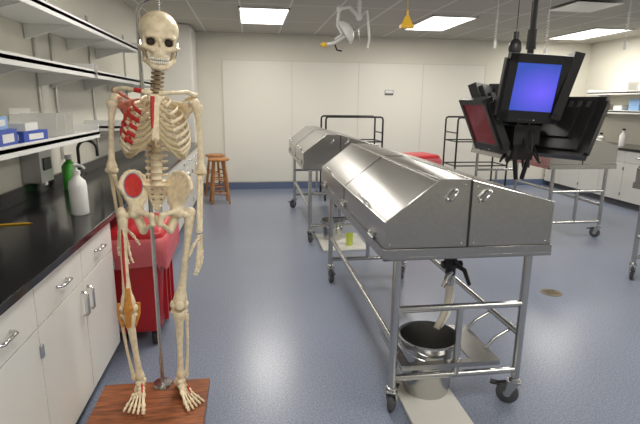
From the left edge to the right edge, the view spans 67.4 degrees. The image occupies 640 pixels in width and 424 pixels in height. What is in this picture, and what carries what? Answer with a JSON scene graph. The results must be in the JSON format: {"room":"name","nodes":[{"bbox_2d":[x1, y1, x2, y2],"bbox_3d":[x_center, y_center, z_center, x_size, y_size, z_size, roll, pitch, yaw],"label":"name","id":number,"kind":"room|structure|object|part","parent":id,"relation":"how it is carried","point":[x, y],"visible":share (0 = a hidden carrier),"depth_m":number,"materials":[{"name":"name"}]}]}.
{"room":"anatomy laboratory","nodes":[
{"label":"anatomy laboratory","id":0,"kind":"room"},
{"bbox_2d":[0,0,152,193],"bbox_3d":[-1.941,-0.462,2.847,0.100,2.700,11.250,-1,13,-8],"label":"wall","id":1,"kind":"structure","parent":0,"point":[18,89],"depth_m":3.92,"materials":[{"name":"beige paint"}]},
{"bbox_2d":[20,149,53,185],"bbox_3d":[-1.868,-0.308,3.178,0.126,0.265,0.200,-1,13,-8],"label":"dispenser","id":2,"kind":"object","parent":1,"relation":"attached to","point":[36,168],"visible":0.84,"depth_m":3.10,"materials":[{"name":"grey plastic"}]},
{"bbox_2d":[31,0,129,158],"bbox_3d":[-1.968,-0.943,3.381,0.014,1.200,4.930,-1,13,-8],"label":"rail","id":3,"kind":"object","parent":1,"relation":"attached to","point":[86,19],"visible":0.48,"depth_m":3.62,"materials":[{"name":"silver metal"}]},
{"bbox_2d":[0,50,94,86],"bbox_3d":[-1.616,-0.688,2.185,0.356,0.170,2.582,-1,13,-8],"label":"wall shelf","id":4,"kind":"object","parent":3,"relation":"attached to","point":[49,72],"visible":1,"depth_m":2.82,"materials":[{"name":"white"}]},
{"bbox_2d":[0,124,99,160],"bbox_3d":[-1.620,-0.274,2.279,0.356,0.170,2.582,-1,13,-8],"label":"wall shelf","id":5,"kind":"object","parent":3,"relation":"attached to","point":[59,135],"visible":0.92,"depth_m":2.91,"materials":[{"name":"white"}]},
{"bbox_2d":[0,128,17,146],"bbox_3d":[-1.541,-0.371,2.258,0.131,0.130,0.241,-3,13,-14],"label":"glove box","id":6,"kind":"object","parent":5,"relation":"on","point":[8,136],"visible":0.93,"depth_m":2.29,"materials":[{"name":"blue cardboard"}]},
{"bbox_2d":[0,116,7,129],"bbox_3d":[-1.560,-0.416,2.245,0.121,0.061,0.221,-4,14,-19],"label":"glove box","id":7,"kind":"object","parent":6,"relation":"on","point":[3,119],"visible":1,"depth_m":2.30,"materials":[{"name":"blue cardboard"}]},
{"bbox_2d":[17,129,47,142],"bbox_3d":[-1.587,-0.408,2.574,0.131,0.061,0.241,0,13,-3],"label":"glove box","id":8,"kind":"object","parent":5,"relation":"on","point":[39,134],"visible":0.57,"depth_m":2.54,"materials":[{"name":"blue cardboard"}]},
{"bbox_2d":[7,122,37,130],"bbox_3d":[-1.593,-0.453,2.542,0.121,0.041,0.201,-3,13,-14],"label":"glove box","id":9,"kind":"object","parent":8,"relation":"on","point":[20,126],"visible":0.83,"depth_m":2.47,"materials":[{"name":"white cardboard"}]},
{"bbox_2d":[0,0,137,58],"bbox_3d":[-1.704,-1.142,2.804,0.376,0.170,4.002,-1,13,-8],"label":"wall shelf","id":10,"kind":"object","parent":3,"relation":"attached to","point":[38,17],"visible":0.88,"depth_m":3.16,"materials":[{"name":"white"}]},
{"bbox_2d":[51,65,153,92],"bbox_3d":[-1.984,-1.260,4.684,0.356,0.170,2.442,-1,13,-8],"label":"wall shelf","id":11,"kind":"object","parent":3,"relation":"attached to","point":[101,78],"visible":0.59,"depth_m":4.29,"materials":[{"name":"white"}]},
{"bbox_2d":[85,113,174,134],"bbox_3d":[-2.126,-1.059,5.715,0.356,0.170,2.902,-1,13,-8],"label":"wall shelf","id":12,"kind":"object","parent":3,"relation":"attached to","point":[103,124],"visible":0.23,"depth_m":4.31,"materials":[{"name":"white"}]},
{"bbox_2d":[76,185,639,423],"bbox_3d":[2.009,0.816,3.721,8.110,0.100,11.450,-1,13,-8],"label":"floor","id":13,"kind":"structure","parent":0,"point":[276,341],"depth_m":3.50,"materials":[{"name":"plastic"}]},
{"bbox_2d":[0,222,120,423],"bbox_3d":[-1.303,0.819,1.348,0.665,0.879,3.112,-1,13,-8],"label":"base cabinet","id":14,"kind":"object","parent":13,"relation":"on","point":[57,341],"visible":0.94,"depth_m":2.06,"materials":[{"name":"white laminate"}]},
{"bbox_2d":[0,141,197,315],"bbox_3d":[-1.665,-0.230,3.666,0.663,0.130,8.150,-1,13,-8],"label":"countertop","id":15,"kind":"structure","parent":14,"relation":"on","point":[29,253],"depth_m":2.57,"materials":[{"name":"black stone"}]},
{"bbox_2d":[0,222,31,224],"bbox_3d":[-1.589,0.062,2.495,0.177,0.008,0.007,-3,13,-16],"label":"pencil","id":16,"kind":"object","parent":15,"relation":"on","point":[28,222],"visible":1,"depth_m":2.50,"materials":[{"name":"yellow wood"}]},
{"bbox_2d":[61,155,73,189],"bbox_3d":[-1.815,-0.289,3.481,0.100,0.250,0.100,-1,13,-8],"label":"soap bottle","id":17,"kind":"object","parent":15,"relation":"on","point":[67,167],"visible":0.73,"depth_m":3.44,"materials":[{"name":"green plastic"}]},
{"bbox_2d":[68,163,89,215],"bbox_3d":[-1.361,-0.130,2.713,0.113,0.290,0.098,-1,13,-8],"label":"pump bottle","id":18,"kind":"object","parent":15,"relation":"on","point":[77,186],"visible":1,"depth_m":2.68,"materials":[{"name":"white plastic"}]},
{"bbox_2d":[76,140,98,176],"bbox_3d":[-1.839,-0.391,3.716,0.183,0.345,0.174,7,14,26],"label":"gooseneck faucet","id":19,"kind":"object","parent":15,"relation":"on","point":[89,141],"visible":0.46,"depth_m":3.71,"materials":[{"name":"black metal"}]},
{"bbox_2d":[110,212,178,343],"bbox_3d":[-1.260,0.442,3.232,0.560,0.779,0.626,-1,13,-8],"label":"bin","id":20,"kind":"object","parent":13,"relation":"on","point":[141,270],"visible":0.35,"depth_m":3.00,"materials":[{"name":"red plastic"}]},
{"bbox_2d":[86,378,209,423],"bbox_3d":[-0.810,1.001,2.278,0.525,0.122,0.505,-1,13,-8],"label":"base","id":21,"kind":"object","parent":13,"relation":"on","point":[163,406],"visible":0.81,"depth_m":2.30,"materials":[{"name":"brown wood"}]},
{"bbox_2d":[105,0,206,414],"bbox_3d":[-0.732,0.004,2.181,0.438,1.863,0.321,-2,13,-11],"label":"model","id":22,"kind":"object","parent":21,"relation":"on","point":[158,31],"visible":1,"depth_m":2.16},
{"bbox_3d":[-0.916,-0.127,2.170,0.137,0.797,0.115,4,13,13],"label":"arm","id":23,"kind":"part","parent":22,"relation":"part of"},
{"bbox_3d":[-0.873,0.447,2.215,0.126,0.951,0.254,0,12,-18],"label":"leg","id":24,"kind":"part","parent":22,"relation":"part of","materials":[{"name":"beige plastic"}]},
{"bbox_3d":[-0.631,0.447,2.284,0.135,0.951,0.254,-8,15,-32],"label":"leg","id":25,"kind":"part","parent":22,"relation":"part of","materials":[{"name":"beige plastic"}]},
{"bbox_3d":[-0.574,-0.104,2.191,0.058,0.810,0.175,4,13,16],"label":"arm","id":26,"kind":"part","parent":22,"relation":"part of"},
{"bbox_2d":[125,147,197,230],"bbox_3d":[-1.945,-0.179,5.710,0.665,0.879,4.152,-1,13,-8],"label":"base cabinet","id":27,"kind":"object","parent":13,"relation":"on","point":[188,165],"visible":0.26,"depth_m":6.27,"materials":[{"name":"white laminate"}]},
{"bbox_2d":[151,24,198,142],"bbox_3d":[-2.316,-1.614,7.923,0.626,2.690,0.820,-1,13,-8],"label":"tall cabinet","id":28,"kind":"object","parent":13,"relation":"on","point":[183,75],"visible":0.34,"depth_m":7.42,"materials":[{"name":"white laminate"}]},
{"bbox_2d":[205,153,224,194],"bbox_3d":[-1.744,-0.615,8.049,0.330,0.702,0.330,-9,16,-36],"label":"wooden stool","id":29,"kind":"object","parent":13,"relation":"on","point":[212,155],"visible":0.7,"depth_m":8.05,"materials":[{"name":"brown wood"}]},
{"bbox_2d":[208,157,230,204],"bbox_3d":[-1.570,-0.485,7.482,0.330,0.702,0.330,-4,14,-19],"label":"wooden stool","id":30,"kind":"object","parent":13,"relation":"on","point":[213,160],"visible":1,"depth_m":7.41,"materials":[{"name":"brown wood"}]},
{"bbox_2d":[288,126,378,241],"bbox_3d":[0.077,-0.459,6.268,0.864,1.220,2.025,-1,13,-8],"label":"table","id":31,"kind":"object","parent":13,"relation":"on","point":[312,147],"visible":0.59,"depth_m":5.34,"materials":[{"name":"silver metal"}]},
{"bbox_2d":[315,233,365,250],"bbox_3d":[0.239,0.337,5.475,0.500,0.018,0.650,-1,13,-8],"label":"board","id":32,"kind":"object","parent":13,"relation":"on","point":[358,244],"visible":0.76,"depth_m":5.37,"materials":[{"name":"white"}]},
{"bbox_2d":[320,217,344,240],"bbox_3d":[0.146,0.197,5.536,0.292,0.224,0.282,-1,13,-8],"label":"bucket","id":33,"kind":"object","parent":32,"relation":"on","point":[337,228],"visible":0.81,"depth_m":5.46,"materials":[{"name":"grey metal"}]},
{"bbox_2d":[346,233,352,245],"bbox_3d":[0.324,0.301,5.298,0.084,0.130,0.084,-1,13,-8],"label":"plastic cup","id":34,"kind":"object","parent":32,"relation":"on","point":[349,236],"visible":1,"depth_m":5.27,"materials":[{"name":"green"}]},
{"bbox_2d":[319,115,383,200],"bbox_3d":[0.506,-0.907,7.951,0.960,1.354,0.600,-1,13,-8],"label":"rack","id":35,"kind":"object","parent":13,"relation":"on","point":[326,116],"visible":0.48,"depth_m":7.71,"materials":[{"name":"black metal"}]},
{"bbox_2d":[404,152,441,164],"bbox_3d":[1.425,-0.441,7.103,0.535,0.839,0.537,-4,14,-19],"label":"bin","id":36,"kind":"object","parent":13,"relation":"on","point":[434,158],"visible":0.16,"depth_m":6.84,"materials":[{"name":"red plastic"}]},
{"bbox_2d":[396,381,473,423],"bbox_3d":[0.604,1.044,2.380,0.300,0.018,0.760,-1,13,-8],"label":"board","id":37,"kind":"object","parent":13,"relation":"on","point":[447,409],"visible":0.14,"depth_m":2.46,"materials":[{"name":"white"}]},
{"bbox_2d":[398,321,454,399],"bbox_3d":[0.584,0.815,2.624,0.344,0.319,0.334,-1,13,-8],"label":"bucket","id":38,"kind":"object","parent":37,"relation":"on","point":[419,341],"visible":0.61,"depth_m":2.56,"materials":[{"name":"grey metal"}]},
{"bbox_2d":[321,143,554,411],"bbox_3d":[0.558,0.224,3.282,0.857,1.220,2.025,-1,13,-8],"label":"table","id":39,"kind":"object","parent":13,"relation":"on","point":[405,207],"visible":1,"depth_m":2.38,"materials":[{"name":"silver metal"}]},
{"bbox_2d":[442,116,507,185],"bbox_3d":[2.664,-0.954,8.257,0.960,1.354,0.600,-1,13,-8],"label":"rack","id":40,"kind":"object","parent":13,"relation":"on","point":[458,117],"visible":0.25,"depth_m":8.19,"materials":[{"name":"black metal"}]},
{"bbox_2d":[471,139,618,236],"bbox_3d":[2.874,-0.487,6.518,0.856,1.220,2.025,-1,13,-8],"label":"table","id":41,"kind":"object","parent":13,"relation":"on","point":[603,155],"visible":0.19,"depth_m":5.59,"materials":[{"name":"silver metal"}]},
{"bbox_2d":[540,289,561,296],"bbox_3d":[1.962,0.681,4.072,0.170,0.007,0.170,-1,13,-8],"label":"floor drain","id":42,"kind":"object","parent":13,"relation":"on","point":[550,292],"visible":1,"depth_m":4.06,"materials":[{"name":"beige metal"}]},
{"bbox_2d":[544,150,639,210],"bbox_3d":[5.145,-0.384,6.939,0.725,0.879,5.302,-1,13,-8],"label":"base cabinet","id":43,"kind":"object","parent":13,"relation":"on","point":[619,190],"visible":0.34,"depth_m":7.74,"materials":[{"name":"white laminate"}]},
{"bbox_2d":[604,141,639,152],"bbox_3d":[5.154,-0.832,6.843,0.725,0.036,5.350,-1,13,-8],"label":"countertop","id":44,"kind":"structure","parent":43,"relation":"on","point":[628,147],"depth_m":7.55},
{"bbox_2d":[597,133,603,140],"bbox_3d":[4.854,-1.279,8.298,0.103,0.183,0.102,-1,13,-8],"label":"bottle","id":45,"kind":"object","parent":44,"relation":"on","point":[601,138],"visible":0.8,"depth_m":8.26,"materials":[{"name":"white plastic"}]},
{"bbox_2d":[618,129,626,145],"bbox_3d":[4.925,-1.215,7.805,0.098,0.278,0.097,-1,13,-8],"label":"bottle","id":46,"kind":"object","parent":44,"relation":"on","point":[622,138],"visible":0.98,"depth_m":7.78,"materials":[{"name":"white plastic"}]},
{"bbox_2d":[628,166,639,278],"bbox_3d":[3.348,0.219,3.433,0.856,1.220,2.025,-1,13,-8],"label":"table","id":47,"kind":"object","parent":13,"relation":"on","point":[636,184],"visible":1,"depth_m":4.36,"materials":[{"name":"silver metal"}]},
{"bbox_2d":[122,0,639,43],"bbox_3d":[2.038,-1.914,3.101,8.110,0.100,11.450,-1,13,-8],"label":"ceiling","id":48,"kind":"structure","parent":0,"point":[305,17],"depth_m":6.50,"materials":[{"name":"tile"}]},
{"bbox_2d":[238,6,289,24],"bbox_3d":[-0.775,-2.661,6.532,0.640,0.019,1.240,-1,13,-8],"label":"ceiling light panel","id":49,"kind":"object","parent":48,"relation":"in","point":[247,14],"depth_m":6.44,"materials":[{"name":"white plastic"}]},
{"bbox_2d":[320,0,370,51],"bbox_3d":[0.299,-1.943,4.837,0.267,0.648,0.632,10,16,37],"label":"lamp","id":50,"kind":"object","parent":48,"relation":"hanging from","point":[344,28],"visible":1,"depth_m":4.77,"materials":[{"name":"white painted metal"},{"name":"clear plastic"},{"name":"yellow plastic"}]},
{"bbox_2d":[399,0,413,28],"bbox_3d":[0.795,-1.914,4.343,0.120,0.475,0.070,-1,13,-8],"label":"power outlet","id":51,"kind":"object","parent":48,"relation":"hanging from","point":[407,23],"visible":1,"depth_m":4.36,"materials":[{"name":"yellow plastic"}]},
{"bbox_2d":[403,15,477,30],"bbox_3d":[1.715,-2.738,6.984,0.640,0.019,1.240,-1,13,-8],"label":"ceiling light panel","id":52,"kind":"object","parent":48,"relation":"in","point":[433,22],"depth_m":6.86,"materials":[{"name":"white plastic"}]},
{"bbox_2d":[493,0,498,48],"bbox_3d":[1.878,-2.031,5.097,0.070,0.560,0.068,-1,13,-8],"label":"coiled cord","id":53,"kind":"object","parent":48,"relation":"hanging from","point":[495,40],"visible":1,"depth_m":5.12,"materials":[{"name":"white plastic"}]},
{"bbox_2d":[508,0,521,52],"bbox_3d":[2.070,-1.954,5.039,0.136,0.680,0.114,-1,13,-8],"label":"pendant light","id":54,"kind":"object","parent":48,"relation":"hanging from","point":[515,45],"visible":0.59,"depth_m":5.04,"materials":[{"name":"black plastic"}]},
{"bbox_2d":[459,0,610,179],"bbox_3d":[1.386,-1.051,3.185,0.797,1.633,0.867,-1,13,-8],"label":"cluster","id":55,"kind":"object","parent":48,"relation":"hanging from","point":[531,111],"depth_m":2.99,"materials":[{"name":"black plastic"}]},
{"bbox_2d":[543,0,550,53],"bbox_3d":[2.416,-1.981,5.084,0.070,0.640,0.068,-1,13,-8],"label":"coiled cord","id":56,"kind":"object","parent":48,"relation":"hanging from","point":[544,50],"visible":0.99,"depth_m":5.10,"materials":[{"name":"white plastic"}]},
{"bbox_2d":[548,1,623,12],"bbox_3d":[3.091,-2.400,5.606,0.560,0.019,0.560,-1,13,-8],"label":"ceiling vent","id":57,"kind":"object","parent":48,"relation":"in","point":[580,6],"visible":1,"depth_m":5.57,"materials":[{"name":"white metal"}]},
{"bbox_2d":[548,27,633,39],"bbox_3d":[4.376,-2.908,7.855,0.640,0.019,1.240,-1,13,-8],"label":"ceiling light panel","id":58,"kind":"object","parent":48,"relation":"in","point":[593,32],"depth_m":7.76,"materials":[{"name":"white plastic"}]},
{"bbox_2d":[622,0,631,49],"bbox_3d":[3.272,-2.016,5.098,0.070,0.560,0.068,-1,13,-8],"label":"coiled cord","id":59,"kind":"object","parent":48,"relation":"hanging from","point":[624,43],"visible":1,"depth_m":5.12,"materials":[{"name":"white plastic"}]},
{"bbox_2d":[195,31,591,189],"bbox_3d":[1.218,-1.801,8.887,8.110,2.700,0.100,-1,13,-8],"label":"wall","id":60,"kind":"structure","parent":0,"point":[211,47],"depth_m":8.52,"materials":[{"name":"beige paint"}]},
{"bbox_2d":[222,59,485,181],"bbox_3d":[0.685,-1.630,8.786,4.810,2.120,0.017,-1,13,-8],"label":"panel","id":61,"kind":"object","parent":60,"relation":"attached to","point":[266,103],"visible":0.71,"depth_m":8.68,"materials":[{"name":"white paint"}]},
{"bbox_2d":[385,90,392,94],"bbox_3d":[1.256,-2.171,8.735,0.160,0.090,0.012,-1,13,-8],"label":"wall sign","id":62,"kind":"object","parent":61,"relation":"attached to","point":[387,92],"visible":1,"depth_m":8.73,"materials":[{"name":"grey"}]},
{"bbox_2d":[203,179,547,189],"bbox_3d":[1.514,-0.538,9.162,7.300,0.120,0.012,-1,13,-8],"label":"baseboard","id":63,"kind":"structure","parent":60,"relation":"attached to","point":[259,185],"depth_m":8.84,"materials":[{"name":"blue plastic"}]},
{"bbox_2d":[585,35,639,144],"bbox_3d":[5.988,-0.635,3.975,0.100,2.700,11.250,-1,13,-8],"label":"wall","id":64,"kind":"structure","parent":0,"point":[610,65],"depth_m":8.52,"materials":[{"name":"beige paint"}]},
{"bbox_2d":[587,90,639,96],"bbox_3d":[5.319,-1.694,6.821,0.366,0.170,4.002,-1,13,-8],"label":"wall shelf","id":65,"kind":"object","parent":64,"relation":"attached to","point":[601,93],"visible":0.95,"depth_m":8.23,"materials":[{"name":"white"}]},
{"bbox_2d":[618,82,638,90],"bbox_3d":[5.141,-2.082,8.007,0.201,0.156,0.214,-1,13,-8],"label":"box","id":66,"kind":"object","parent":65,"relation":"on","point":[622,86],"visible":0.89,"depth_m":7.91,"materials":[{"name":"white cardboard"}]},
{"bbox_2d":[607,110,639,115],"bbox_3d":[5.316,-1.392,6.889,0.366,0.170,4.002,-1,13,-8],"label":"wall shelf","id":67,"kind":"object","parent":64,"relation":"attached to","point":[609,111],"visible":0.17,"depth_m":7.88,"materials":[{"name":"white"}]},
{"bbox_2d":[613,105,628,109],"bbox_3d":[5.130,-1.760,8.133,0.201,0.091,0.190,-1,13,-8],"label":"box","id":68,"kind":"object","parent":67,"relation":"on","point":[616,107],"visible":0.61,"depth_m":8.05,"materials":[{"name":"white cardboard"}]},
{"bbox_2d":[628,99,639,110],"bbox_3d":[5.181,-1.731,7.781,0.201,0.191,0.217,-1,13,-8],"label":"box","id":69,"kind":"object","parent":67,"relation":"on","point":[634,104],"visible":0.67,"depth_m":7.76,"materials":[{"name":"blue cardboard"}]}
]}

